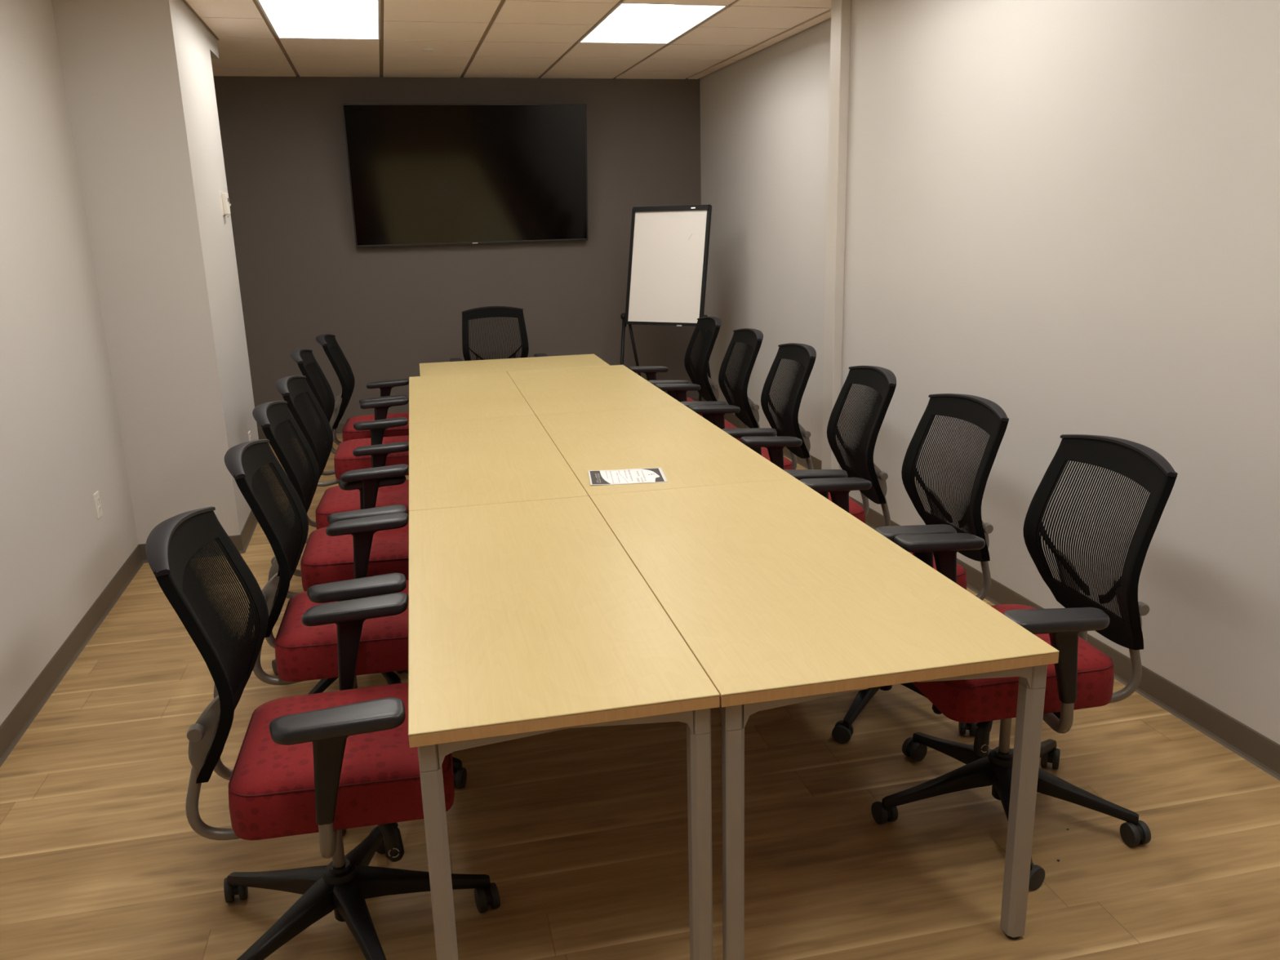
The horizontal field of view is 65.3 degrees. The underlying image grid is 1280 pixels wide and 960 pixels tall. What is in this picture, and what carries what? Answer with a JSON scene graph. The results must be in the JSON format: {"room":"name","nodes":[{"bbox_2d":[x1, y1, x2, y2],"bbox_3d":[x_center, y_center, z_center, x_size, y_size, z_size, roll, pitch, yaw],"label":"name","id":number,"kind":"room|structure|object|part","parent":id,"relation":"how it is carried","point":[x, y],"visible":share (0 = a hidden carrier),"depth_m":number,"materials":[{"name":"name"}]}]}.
{"room":"conference room","nodes":[
{"label":"conference room","id":0,"kind":"room"},
{"bbox_2d":[0,0,262,725],"bbox_3d":[-2.587,-0.426,2.795,1.938,2.857,10.117,-5,15,-13],"label":"wall","id":1,"kind":"structure","parent":0,"point":[125,373],"depth_m":4.64,"materials":[{"name":"beige paint"}]},
{"bbox_2d":[93,490,102,519],"bbox_3d":[-2.453,0.112,4.522,0.012,0.115,0.070,-5,15,-13],"label":"wall outlet","id":2,"kind":"object","parent":1,"relation":"attached to","point":[96,495],"visible":1,"depth_m":4.51,"materials":[{"name":"white plastic"}]},
{"bbox_2d":[0,511,257,767],"bbox_3d":[-1.616,1.070,2.429,0.507,0.100,8.240,-5,15,-13],"label":"baseboard","id":3,"kind":"structure","parent":1,"relation":"attached to","point":[16,723],"depth_m":4.00,"materials":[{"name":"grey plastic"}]},
{"bbox_2d":[219,191,231,215],"bbox_3d":[-2.351,-1.567,5.663,0.038,0.132,0.092,-5,15,-13],"label":"thermostat","id":4,"kind":"object","parent":1,"relation":"attached to","point":[224,196],"visible":1,"depth_m":5.63,"materials":[{"name":"white plastic"}]},
{"bbox_3d":[-2.365,-1.566,5.659,0.009,0.132,0.092,-5,15,-13],"label":"plate","id":5,"kind":"part","parent":4,"relation":"part of","materials":[{"name":"white plastic"}]},
{"bbox_2d":[248,431,251,441],"bbox_3d":[-2.301,-0.229,5.900,0.012,0.115,0.070,-5,15,-13],"label":"wall outlet","id":6,"kind":"object","parent":1,"relation":"attached to","point":[249,432],"visible":0.48,"depth_m":5.87,"materials":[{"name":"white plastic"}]},
{"bbox_2d":[213,75,702,428],"bbox_3d":[-2.079,-1.805,8.010,5.352,2.857,0.100,-5,15,-13],"label":"wall","id":7,"kind":"structure","parent":0,"point":[303,275],"depth_m":8.07,"materials":[{"name":"grey paint"}]},
{"bbox_2d":[342,103,587,247],"bbox_3d":[-1.333,-2.402,7.876,1.854,1.053,0.223,-5,15,-13],"label":"television","id":8,"kind":"object","parent":7,"relation":"attached to","point":[420,174],"visible":1,"depth_m":7.83,"materials":[{"name":"black"}]},
{"bbox_2d":[257,397,702,439],"bbox_3d":[-2.030,-0.458,8.306,5.352,0.100,0.014,-5,15,-13],"label":"baseboard","id":9,"kind":"structure","parent":7,"relation":"attached to","point":[261,435],"depth_m":8.20,"materials":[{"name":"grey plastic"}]},
{"bbox_2d":[182,0,831,79],"bbox_3d":[-0.873,-2.014,2.834,5.352,0.308,10.117,-5,15,-13],"label":"ceiling","id":10,"kind":"structure","parent":0,"point":[469,38],"depth_m":6.28,"materials":[{"name":"tile"}]},
{"bbox_2d":[256,0,380,39],"bbox_3d":[-1.734,-2.587,5.461,0.602,0.128,1.211,-5,15,-13],"label":"ceiling light","id":11,"kind":"object","parent":10,"relation":"attached to","point":[288,19],"visible":1,"depth_m":5.81,"materials":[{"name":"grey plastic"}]},
{"bbox_2d":[421,48,435,51],"bbox_3d":[-1.376,-2.794,6.486,0.086,0.015,0.086,-5,15,-13],"label":"sprinkler cover","id":12,"kind":"object","parent":10,"relation":"attached to","point":[423,49],"visible":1,"depth_m":6.46,"materials":[{"name":"white plastic"}]},
{"bbox_2d":[577,2,728,44],"bbox_3d":[0.039,-2.744,5.881,0.602,0.128,1.211,-5,15,-13],"label":"ceiling light","id":13,"kind":"object","parent":10,"relation":"attached to","point":[626,23],"visible":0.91,"depth_m":6.15,"materials":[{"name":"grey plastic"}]},
{"bbox_2d":[0,435,1279,959],"bbox_3d":[-0.797,0.840,3.581,5.552,0.080,10.317,-5,15,-13],"label":"floor","id":14,"kind":"structure","parent":0,"point":[581,833],"depth_m":2.74,"materials":[{"name":"brown wood"}]},
{"bbox_2d":[145,506,500,959],"bbox_3d":[-0.697,0.583,2.299,0.683,1.059,0.702,-5,15,-11],"label":"office chair","id":15,"kind":"object","parent":14,"relation":"on","point":[326,764],"visible":0.99,"depth_m":2.17,"materials":[{"name":"red fabric"}]},
{"bbox_3d":[-0.915,0.519,2.062,0.033,0.032,0.039,-5,15,-11],"label":"adjust knob","id":16,"kind":"part","parent":15,"relation":"part of","materials":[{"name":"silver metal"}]},
{"bbox_3d":[-0.921,0.356,2.189,0.131,0.541,0.483,-5,15,-11],"label":"backrest","id":17,"kind":"part","parent":15,"relation":"part of","materials":[{"name":"black fabric"}]},
{"bbox_3d":[-0.917,0.342,2.187,0.090,0.377,0.382,-5,15,-11],"label":"panel","id":18,"kind":"part","parent":15,"relation":"part of","materials":[{"name":"black fabric"}]},
{"bbox_3d":[-0.605,0.590,2.000,0.120,0.198,0.050,-5,15,-11],"label":"armrest","id":19,"kind":"part","parent":15,"relation":"part of","materials":[{"name":"black plastic"}]},
{"bbox_3d":[-0.675,0.624,2.312,0.466,0.132,0.470,-5,15,-11],"label":"seat","id":20,"kind":"part","parent":15,"relation":"part of","materials":[{"name":"red fabric"}]},
{"bbox_3d":[-0.731,0.443,2.574,0.120,0.198,0.050,-5,15,-11],"label":"armrest","id":21,"kind":"part","parent":15,"relation":"part of","materials":[{"name":"black plastic"}]},
{"bbox_3d":[-0.591,0.791,2.266,0.110,0.149,0.040,3,15,15],"label":"height lever","id":22,"kind":"part","parent":15,"relation":"part of","materials":[{"name":"black plastic"}]},
{"bbox_2d":[252,400,408,694],"bbox_3d":[-1.054,0.228,3.692,0.724,1.059,0.710,-5,15,-11],"label":"office chair","id":23,"kind":"object","parent":14,"relation":"on","point":[325,558],"visible":0.44,"depth_m":3.55,"materials":[{"name":"red fabric"}]},
{"bbox_3d":[-1.245,-0.001,3.584,0.131,0.541,0.483,-5,15,-11],"label":"backrest","id":24,"kind":"part","parent":23,"relation":"part of","materials":[{"name":"black fabric"}]},
{"bbox_3d":[-1.241,-0.015,3.582,0.090,0.377,0.382,-5,15,-11],"label":"panel","id":25,"kind":"part","parent":23,"relation":"part of","materials":[{"name":"black fabric"}]},
{"bbox_3d":[-0.997,0.267,3.708,0.466,0.132,0.470,-5,15,-11],"label":"seat","id":26,"kind":"part","parent":23,"relation":"part of","materials":[{"name":"red fabric"}]},
{"bbox_3d":[-1.054,0.086,3.969,0.120,0.198,0.050,-5,15,-11],"label":"armrest","id":27,"kind":"part","parent":23,"relation":"part of","materials":[{"name":"black plastic"}]},
{"bbox_2d":[275,375,408,543],"bbox_3d":[-1.198,0.072,4.301,0.724,1.059,0.709,-4,15,-9],"label":"office chair","id":28,"kind":"object","parent":14,"relation":"on","point":[346,496],"visible":0.45,"depth_m":4.23,"materials":[{"name":"fabric"}]},
{"bbox_3d":[-1.389,-0.158,4.200,0.131,0.541,0.483,-4,15,-9],"label":"backrest","id":29,"kind":"part","parent":28,"relation":"part of","materials":[{"name":"black fabric"}]},
{"bbox_3d":[-1.385,-0.172,4.198,0.090,0.377,0.382,-4,15,-9],"label":"panel","id":30,"kind":"part","parent":28,"relation":"part of","materials":[{"name":"black fabric"}]},
{"bbox_3d":[-1.137,0.111,4.316,0.466,0.132,0.470,-4,15,-9],"label":"seat","id":31,"kind":"part","parent":28,"relation":"part of","materials":[{"name":"red fabric"}]},
{"bbox_3d":[-1.076,0.119,4.011,0.120,0.198,0.050,-4,15,-9],"label":"armrest","id":32,"kind":"part","parent":28,"relation":"part of","materials":[{"name":"black plastic"}]},
{"bbox_3d":[-1.183,-0.029,4.589,0.120,0.198,0.050,-4,15,-9],"label":"armrest","id":33,"kind":"part","parent":28,"relation":"part of","materials":[{"name":"black plastic"}]},
{"bbox_2d":[224,439,466,833],"bbox_3d":[-0.915,0.402,3.012,0.674,1.059,0.721,-5,15,-14],"label":"office chair","id":34,"kind":"object","parent":14,"relation":"on","point":[303,652],"visible":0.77,"depth_m":2.84,"materials":[{"name":"black plastic"}]},
{"bbox_3d":[-1.065,0.169,2.918,0.131,0.541,0.483,-5,15,-11],"label":"backrest","id":35,"kind":"part","parent":34,"relation":"part of","materials":[{"name":"black fabric"}]},
{"bbox_3d":[-1.127,0.254,3.096,0.033,0.032,0.039,-5,15,-11],"label":"adjust knob","id":36,"kind":"part","parent":34,"relation":"part of","materials":[{"name":"grey plastic"}]},
{"bbox_3d":[-1.061,0.155,2.915,0.090,0.377,0.382,-5,15,-11],"label":"panel","id":37,"kind":"part","parent":34,"relation":"part of","materials":[{"name":"black fabric"}]},
{"bbox_3d":[-0.842,0.439,3.036,0.466,0.132,0.470,-5,15,-11],"label":"seat","id":38,"kind":"part","parent":34,"relation":"part of","materials":[{"name":"red fabric"}]},
{"bbox_3d":[-0.898,0.258,3.297,0.120,0.198,0.050,-5,15,-11],"label":"armrest","id":39,"kind":"part","parent":34,"relation":"part of","materials":[{"name":"black plastic"}]},
{"bbox_3d":[-0.758,0.607,2.990,0.110,0.149,0.040,3,15,15],"label":"height lever","id":40,"kind":"part","parent":34,"relation":"part of","materials":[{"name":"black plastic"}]},
{"bbox_2d":[289,348,408,486],"bbox_3d":[-1.399,-0.170,5.245,0.722,1.059,0.711,-5,15,-11],"label":"office chair","id":41,"kind":"object","parent":14,"relation":"on","point":[344,460],"visible":0.41,"depth_m":5.08,"materials":[{"name":"black plastic"}]},
{"bbox_3d":[-1.656,-0.393,5.125,0.131,0.541,0.483,-5,15,-11],"label":"backrest","id":42,"kind":"part","parent":41,"relation":"part of","materials":[{"name":"black plastic"}]},
{"bbox_3d":[-1.652,-0.407,5.122,0.090,0.377,0.382,-5,15,-11],"label":"panel","id":43,"kind":"part","parent":41,"relation":"part of","materials":[{"name":"black fabric"}]},
{"bbox_3d":[-1.355,-0.130,5.259,0.466,0.132,0.470,-5,15,-11],"label":"seat","id":44,"kind":"part","parent":41,"relation":"part of","materials":[{"name":"red fabric"}]},
{"bbox_3d":[-1.285,-0.164,4.946,0.120,0.198,0.050,-5,15,-11],"label":"armrest","id":45,"kind":"part","parent":41,"relation":"part of","materials":[{"name":"black plastic"}]},
{"bbox_3d":[-1.412,-0.310,5.520,0.120,0.198,0.050,-5,15,-11],"label":"armrest","id":46,"kind":"part","parent":41,"relation":"part of","materials":[{"name":"black plastic"}]},
{"bbox_2d":[315,333,408,453],"bbox_3d":[-1.550,-0.341,5.913,0.714,1.059,0.711,-4,15,-10],"label":"office chair","id":47,"kind":"object","parent":14,"relation":"on","point":[333,351],"visible":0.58,"depth_m":5.77,"materials":[{"name":"black plastic"}]},
{"bbox_3d":[-1.748,-0.570,5.807,0.131,0.541,0.483,-4,15,-10],"label":"backrest","id":48,"kind":"part","parent":47,"relation":"part of","materials":[{"name":"black plastic"}]},
{"bbox_3d":[-1.744,-0.583,5.804,0.090,0.377,0.382,-4,15,-10],"label":"panel","id":49,"kind":"part","parent":47,"relation":"part of","materials":[{"name":"black"}]},
{"bbox_3d":[-1.509,-0.300,5.925,0.466,0.132,0.470,-4,15,-10],"label":"seat","id":50,"kind":"part","parent":47,"relation":"part of","materials":[{"name":"red fabric"}]},
{"bbox_3d":[-1.560,-0.481,6.186,0.120,0.198,0.050,-4,15,-10],"label":"armrest","id":51,"kind":"part","parent":47,"relation":"part of","materials":[{"name":"black plastic"}]},
{"bbox_2d":[408,371,535,423],"bbox_3d":[-0.970,-0.126,5.673,0.608,0.737,1.544,-5,15,-12],"label":"table","id":52,"kind":"object","parent":14,"relation":"on","point":[458,397],"visible":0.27,"depth_m":5.43,"materials":[{"name":"brown wood"}]},
{"bbox_2d":[408,415,588,511],"bbox_3d":[-0.633,0.248,4.211,0.608,0.737,1.544,-5,15,-12],"label":"table","id":53,"kind":"object","parent":14,"relation":"on","point":[462,463],"visible":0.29,"depth_m":3.92,"materials":[{"name":"brown wood"}]},
{"bbox_2d":[449,306,549,361],"bbox_3d":[-1.038,-0.707,7.262,0.730,1.059,0.680,-5,15,-12],"label":"office chair","id":54,"kind":"object","parent":14,"relation":"on","point":[487,312],"visible":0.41,"depth_m":7.38,"materials":[{"name":"black plastic"}]},
{"bbox_3d":[-1.074,-1.016,7.390,0.382,0.377,0.090,-5,15,-12],"label":"panel","id":55,"kind":"part","parent":54,"relation":"part of","materials":[{"name":"black fabric"}]},
{"bbox_3d":[-1.074,-1.004,7.398,0.483,0.541,0.131,-5,15,-12],"label":"backrest","id":56,"kind":"part","parent":54,"relation":"part of","materials":[{"name":"black fabric"}]},
{"bbox_2d":[419,354,609,376],"bbox_3d":[-0.844,-0.417,6.772,1.216,0.737,0.615,-5,15,-12],"label":"table","id":57,"kind":"object","parent":14,"relation":"on","point":[580,360],"visible":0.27,"depth_m":6.66,"materials":[{"name":"brown wood"}]},
{"bbox_2d":[408,496,719,959],"bbox_3d":[-0.295,0.622,2.750,0.608,0.737,1.539,-5,15,-12],"label":"table","id":58,"kind":"object","parent":14,"relation":"on","point":[526,619],"visible":1,"depth_m":2.20,"materials":[{"name":"brown wood"}]},
{"bbox_3d":[-0.396,0.859,2.010,0.042,0.634,0.042,-5,15,-12],"label":"leg","id":59,"kind":"part","parent":58,"relation":"part of","materials":[{"name":"grey metal"}]},
{"bbox_3d":[0.128,0.816,2.120,0.042,0.634,0.042,-5,15,-12],"label":"leg","id":60,"kind":"part","parent":58,"relation":"part of","materials":[{"name":"grey metal"}]},
{"bbox_2d":[506,364,683,416],"bbox_3d":[-0.302,-0.180,5.813,0.758,0.737,1.544,-5,15,-12],"label":"table","id":61,"kind":"object","parent":14,"relation":"on","point":[615,387],"visible":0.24,"depth_m":5.58,"materials":[{"name":"brown wood"}]},
{"bbox_2d":[536,404,795,496],"bbox_3d":[0.035,0.193,4.352,0.758,0.737,1.544,-5,15,-12],"label":"table","id":62,"kind":"object","parent":14,"relation":"on","point":[691,451],"visible":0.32,"depth_m":4.12,"materials":[{"name":"brown wood"}]},
{"bbox_2d":[587,467,667,484],"bbox_3d":[-0.048,-0.015,3.689,0.279,0.003,0.216,-3,15,-5],"label":"flyer","id":63,"kind":"object","parent":62,"relation":"on","point":[629,476],"visible":1,"depth_m":3.68,"materials":[{"name":"white paper"}]},
{"bbox_2d":[620,204,711,401],"bbox_3d":[0.216,-1.167,7.547,0.722,1.746,0.487,6,17,28],"label":"easel","id":64,"kind":"object","parent":14,"relation":"on","point":[668,247],"visible":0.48,"depth_m":7.43,"materials":[{"name":"white"}]},
{"bbox_3d":[-0.146,-0.773,7.676,0.028,0.938,0.177,6,17,28],"label":"leg","id":65,"kind":"part","parent":64,"relation":"part of","materials":[{"name":"black metal"}]},
{"bbox_3d":[-0.124,-1.224,7.629,0.037,0.102,0.052,6,17,28],"label":"hinge knob","id":66,"kind":"part","parent":64,"relation":"part of","materials":[{"name":"black plastic"}]},
{"bbox_3d":[-0.001,-0.817,7.862,0.026,0.919,0.323,6,17,28],"label":"leg","id":67,"kind":"part","parent":64,"relation":"part of","materials":[{"name":"black metal"}]},
{"bbox_3d":[0.203,-1.594,7.433,0.646,0.862,0.202,6,17,28],"label":"board frame","id":68,"kind":"part","parent":64,"relation":"part of","materials":[{"name":"black"}]},
{"bbox_3d":[0.451,-0.706,7.360,0.028,0.938,0.177,6,17,28],"label":"leg","id":69,"kind":"part","parent":64,"relation":"part of","materials":[{"name":"black metal"}]},
{"bbox_3d":[0.532,-0.757,7.580,0.026,0.919,0.323,6,17,28],"label":"leg","id":70,"kind":"part","parent":64,"relation":"part of","materials":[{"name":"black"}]},
{"bbox_2d":[627,316,721,417],"bbox_3d":[0.176,-0.472,6.242,0.724,1.059,0.710,-4,15,-10],"label":"office chair","id":71,"kind":"object","parent":14,"relation":"on","point":[708,391],"visible":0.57,"depth_m":6.25,"materials":[{"name":"black plastic"}]},
{"bbox_3d":[0.066,-0.606,6.497,0.120,0.198,0.050,-4,15,-10],"label":"armrest","id":72,"kind":"part","parent":71,"relation":"part of","materials":[{"name":"black plastic"}]},
{"bbox_3d":[0.183,-0.458,5.921,0.120,0.198,0.050,-4,15,-10],"label":"armrest","id":73,"kind":"part","parent":71,"relation":"part of","materials":[{"name":"black plastic"}]},
{"bbox_3d":[0.137,-0.426,6.239,0.466,0.132,0.470,-4,15,-10],"label":"seat","id":74,"kind":"part","parent":71,"relation":"part of","materials":[{"name":"red fabric"}]},
{"bbox_3d":[0.390,-0.746,6.208,0.090,0.377,0.382,-4,15,-10],"label":"panel","id":75,"kind":"part","parent":71,"relation":"part of","materials":[{"name":"black fabric"}]},
{"bbox_3d":[0.394,-0.733,6.213,0.131,0.541,0.483,-4,15,-10],"label":"backrest","id":76,"kind":"part","parent":71,"relation":"part of","materials":[{"name":"black fabric"}]},
{"bbox_3d":[0.460,-0.574,6.097,0.033,0.032,0.039,-4,15,-10],"label":"adjust knob","id":77,"kind":"part","parent":71,"relation":"part of","materials":[{"name":"grey plastic"}]},
{"bbox_2d":[654,328,763,441],"bbox_3d":[0.355,-0.290,5.526,0.710,1.059,0.705,-4,15,-10],"label":"office chair","id":78,"kind":"object","parent":14,"relation":"on","point":[748,414],"visible":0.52,"depth_m":5.53,"materials":[{"name":"black plastic"}]},
{"bbox_3d":[0.230,-0.424,5.788,0.120,0.198,0.050,-4,15,-10],"label":"armrest","id":79,"kind":"part","parent":78,"relation":"part of","materials":[{"name":"black plastic"}]},
{"bbox_3d":[0.346,-0.277,5.212,0.120,0.198,0.050,-4,15,-10],"label":"armrest","id":80,"kind":"part","parent":78,"relation":"part of","materials":[{"name":"black plastic"}]},
{"bbox_3d":[0.301,-0.245,5.530,0.466,0.132,0.470,-4,15,-10],"label":"seat","id":81,"kind":"part","parent":78,"relation":"part of","materials":[{"name":"red fabric"}]},
{"bbox_3d":[0.553,-0.564,5.499,0.090,0.377,0.382,-4,15,-10],"label":"panel","id":82,"kind":"part","parent":78,"relation":"part of","materials":[{"name":"black fabric"}]},
{"bbox_3d":[0.558,-0.551,5.503,0.131,0.541,0.483,-4,15,-10],"label":"backrest","id":83,"kind":"part","parent":78,"relation":"part of","materials":[{"name":"black fabric"}]},
{"bbox_3d":[0.624,-0.393,5.387,0.033,0.032,0.039,-4,15,-10],"label":"adjust knob","id":84,"kind":"part","parent":78,"relation":"part of","materials":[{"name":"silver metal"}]},
{"bbox_2d":[688,342,816,469],"bbox_3d":[0.484,-0.112,4.833,0.715,1.059,0.698,-4,15,-10],"label":"office chair","id":85,"kind":"object","parent":14,"relation":"on","point":[805,355],"visible":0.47,"depth_m":4.81,"materials":[{"name":"black plastic"}]},
{"bbox_3d":[0.389,-0.248,5.098,0.120,0.198,0.050,-4,15,-10],"label":"armrest","id":86,"kind":"part","parent":85,"relation":"part of","materials":[{"name":"black plastic"}]},
{"bbox_3d":[0.506,-0.100,4.522,0.120,0.198,0.050,-4,15,-10],"label":"armrest","id":87,"kind":"part","parent":85,"relation":"part of","materials":[{"name":"black plastic"}]},
{"bbox_3d":[0.460,-0.068,4.839,0.466,0.132,0.470,-4,15,-10],"label":"seat","id":88,"kind":"part","parent":85,"relation":"part of","materials":[{"name":"red fabric"}]},
{"bbox_3d":[0.713,-0.388,4.809,0.090,0.377,0.382,-4,15,-10],"label":"panel","id":89,"kind":"part","parent":85,"relation":"part of","materials":[{"name":"black fabric"}]},
{"bbox_3d":[0.718,-0.375,4.813,0.131,0.541,0.483,-4,15,-10],"label":"backrest","id":90,"kind":"part","parent":85,"relation":"part of","materials":[{"name":"black fabric"}]},
{"bbox_3d":[0.783,-0.216,4.697,0.033,0.032,0.039,-4,15,-10],"label":"adjust knob","id":91,"kind":"part","parent":85,"relation":"part of","materials":[{"name":"grey plastic"}]},
{"bbox_2d":[740,365,896,526],"bbox_3d":[0.688,0.079,4.083,0.719,1.059,0.712,-3,15,-7],"label":"office chair","id":92,"kind":"object","parent":14,"relation":"on","point":[882,381],"visible":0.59,"depth_m":4.03,"materials":[{"name":"black plastic"}]},
{"bbox_3d":[0.580,-0.055,4.342,0.120,0.198,0.050,-3,15,-7],"label":"armrest","id":93,"kind":"part","parent":92,"relation":"part of","materials":[{"name":"black plastic"}]},
{"bbox_3d":[0.665,0.095,3.761,0.120,0.198,0.050,-3,15,-7],"label":"armrest","id":94,"kind":"part","parent":92,"relation":"part of","materials":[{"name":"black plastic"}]},
{"bbox_3d":[0.635,0.126,4.080,0.466,0.132,0.470,-3,15,-7],"label":"seat","id":95,"kind":"part","parent":92,"relation":"part of","materials":[{"name":"red fabric"}]},
{"bbox_3d":[0.890,-0.190,4.037,0.090,0.377,0.382,-3,15,-7],"label":"panel","id":96,"kind":"part","parent":92,"relation":"part of","materials":[{"name":"black fabric"}]},
{"bbox_3d":[0.895,-0.177,4.040,0.131,0.541,0.483,-3,15,-7],"label":"backrest","id":97,"kind":"part","parent":92,"relation":"part of","materials":[{"name":"black plastic"}]},
{"bbox_3d":[0.953,-0.018,3.922,0.033,0.032,0.039,-3,15,-7],"label":"adjust knob","id":98,"kind":"part","parent":92,"relation":"part of","materials":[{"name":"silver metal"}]},
{"bbox_2d":[589,478,1059,959],"bbox_3d":[0.373,0.567,2.890,0.758,0.737,1.544,-5,15,-12],"label":"table","id":99,"kind":"object","parent":14,"relation":"on","point":[782,596],"visible":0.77,"depth_m":2.35,"materials":[{"name":"brown wood"}]},
{"bbox_3d":[0.199,0.811,2.133,0.042,0.634,0.042,-5,15,-12],"label":"leg","id":100,"kind":"part","parent":99,"relation":"part of","materials":[{"name":"grey metal"}]},
{"bbox_3d":[0.870,0.756,2.274,0.042,0.634,0.042,-5,15,-12],"label":"leg","id":101,"kind":"part","parent":99,"relation":"part of","materials":[{"name":"grey metal"}]},
{"bbox_2d":[799,393,1008,743],"bbox_3d":[0.870,0.256,3.389,0.738,1.059,0.721,-5,15,-12],"label":"office chair","id":102,"kind":"object","parent":14,"relation":"on","point":[985,414],"visible":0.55,"depth_m":3.32,"materials":[{"name":"black plastic"}]},
{"bbox_3d":[0.717,0.127,3.632,0.120,0.198,0.050,-5,15,-12],"label":"armrest","id":103,"kind":"part","parent":102,"relation":"part of","materials":[{"name":"black plastic"}]},
{"bbox_3d":[0.854,0.273,3.061,0.120,0.198,0.050,-5,15,-12],"label":"armrest","id":104,"kind":"part","parent":102,"relation":"part of","materials":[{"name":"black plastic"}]},
{"bbox_3d":[0.798,0.306,3.377,0.466,0.132,0.470,-5,15,-12],"label":"seat","id":105,"kind":"part","parent":102,"relation":"part of","materials":[{"name":"red fabric"}]},
{"bbox_3d":[1.049,-0.016,3.354,0.090,0.377,0.382,-5,15,-12],"label":"panel","id":106,"kind":"part","parent":102,"relation":"part of","materials":[{"name":"black fabric"}]},
{"bbox_3d":[1.053,-0.003,3.359,0.131,0.541,0.483,-5,15,-12],"label":"backrest","id":107,"kind":"part","parent":102,"relation":"part of","materials":[{"name":"black fabric"}]},
{"bbox_3d":[1.124,0.155,3.245,0.033,0.032,0.039,-5,15,-12],"label":"adjust knob","id":108,"kind":"part","parent":102,"relation":"part of","materials":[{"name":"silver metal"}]},
{"bbox_2d":[871,434,1177,889],"bbox_3d":[0.988,0.430,2.714,0.716,1.059,0.724,-4,15,-9],"label":"office chair","id":109,"kind":"object","parent":14,"relation":"on","point":[1082,677],"visible":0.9,"depth_m":2.65,"materials":[{"name":"black plastic"}]},
{"bbox_3d":[0.890,0.602,2.841,0.110,0.149,0.040,3,15,17],"label":"height lever","id":110,"kind":"part","parent":109,"relation":"part of","materials":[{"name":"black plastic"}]},
{"bbox_3d":[0.897,0.295,2.974,0.120,0.198,0.050,-4,15,-9],"label":"armrest","id":111,"kind":"part","parent":109,"relation":"part of","materials":[{"name":"black plastic"}]},
{"bbox_3d":[0.926,0.652,2.647,0.110,0.149,0.040,-12,18,-36],"label":"height lever","id":112,"kind":"part","parent":109,"relation":"part of","materials":[{"name":"black plastic"}]},
{"bbox_3d":[0.963,0.475,2.715,0.466,0.132,0.470,-4,15,-9],"label":"seat","id":113,"kind":"part","parent":109,"relation":"part of","materials":[{"name":"red fabric"}]},
{"bbox_3d":[1.065,0.595,2.619,0.050,0.029,0.147,-6,15,-16],"label":"tilt lever","id":114,"kind":"part","parent":109,"relation":"part of","materials":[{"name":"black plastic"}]},
{"bbox_3d":[1.003,0.443,2.397,0.120,0.198,0.050,-4,15,-9],"label":"armrest","id":115,"kind":"part","parent":109,"relation":"part of","materials":[{"name":"black plastic"}]},
{"bbox_3d":[1.216,0.156,2.680,0.090,0.377,0.382,-4,15,-9],"label":"panel","id":116,"kind":"part","parent":109,"relation":"part of","materials":[{"name":"black fabric"}]},
{"bbox_3d":[1.221,0.169,2.684,0.131,0.541,0.483,-4,15,-9],"label":"backrest","id":117,"kind":"part","parent":109,"relation":"part of","materials":[{"name":"black fabric"}]},
{"bbox_3d":[1.284,0.328,2.567,0.033,0.032,0.039,-4,15,-9],"label":"adjust knob","id":118,"kind":"part","parent":109,"relation":"part of","materials":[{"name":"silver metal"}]},
{"bbox_2d":[699,0,1279,744],"bbox_3d":[1.711,-0.806,3.811,0.300,2.857,10.117,-5,15,-13],"label":"wall","id":119,"kind":"structure","parent":0,"point":[1064,215],"depth_m":3.76,"materials":[{"name":"beige paint"}]},
{"bbox_2d":[821,0,851,469],"bbox_3d":[1.083,-1.216,5.540,0.055,2.807,0.130,-5,15,-13],"label":"column","id":120,"kind":"structure","parent":119,"relation":"attached to","point":[840,38],"depth_m":5.44,"materials":[{"name":"beige paint"}]},
{"bbox_2d":[702,398,1279,780],"bbox_3d":[1.665,0.535,4.141,0.269,0.100,10.117,-5,15,-13],"label":"baseboard","id":121,"kind":"structure","parent":119,"relation":"attached to","point":[1250,744],"depth_m":3.36,"materials":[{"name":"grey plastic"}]}
]}

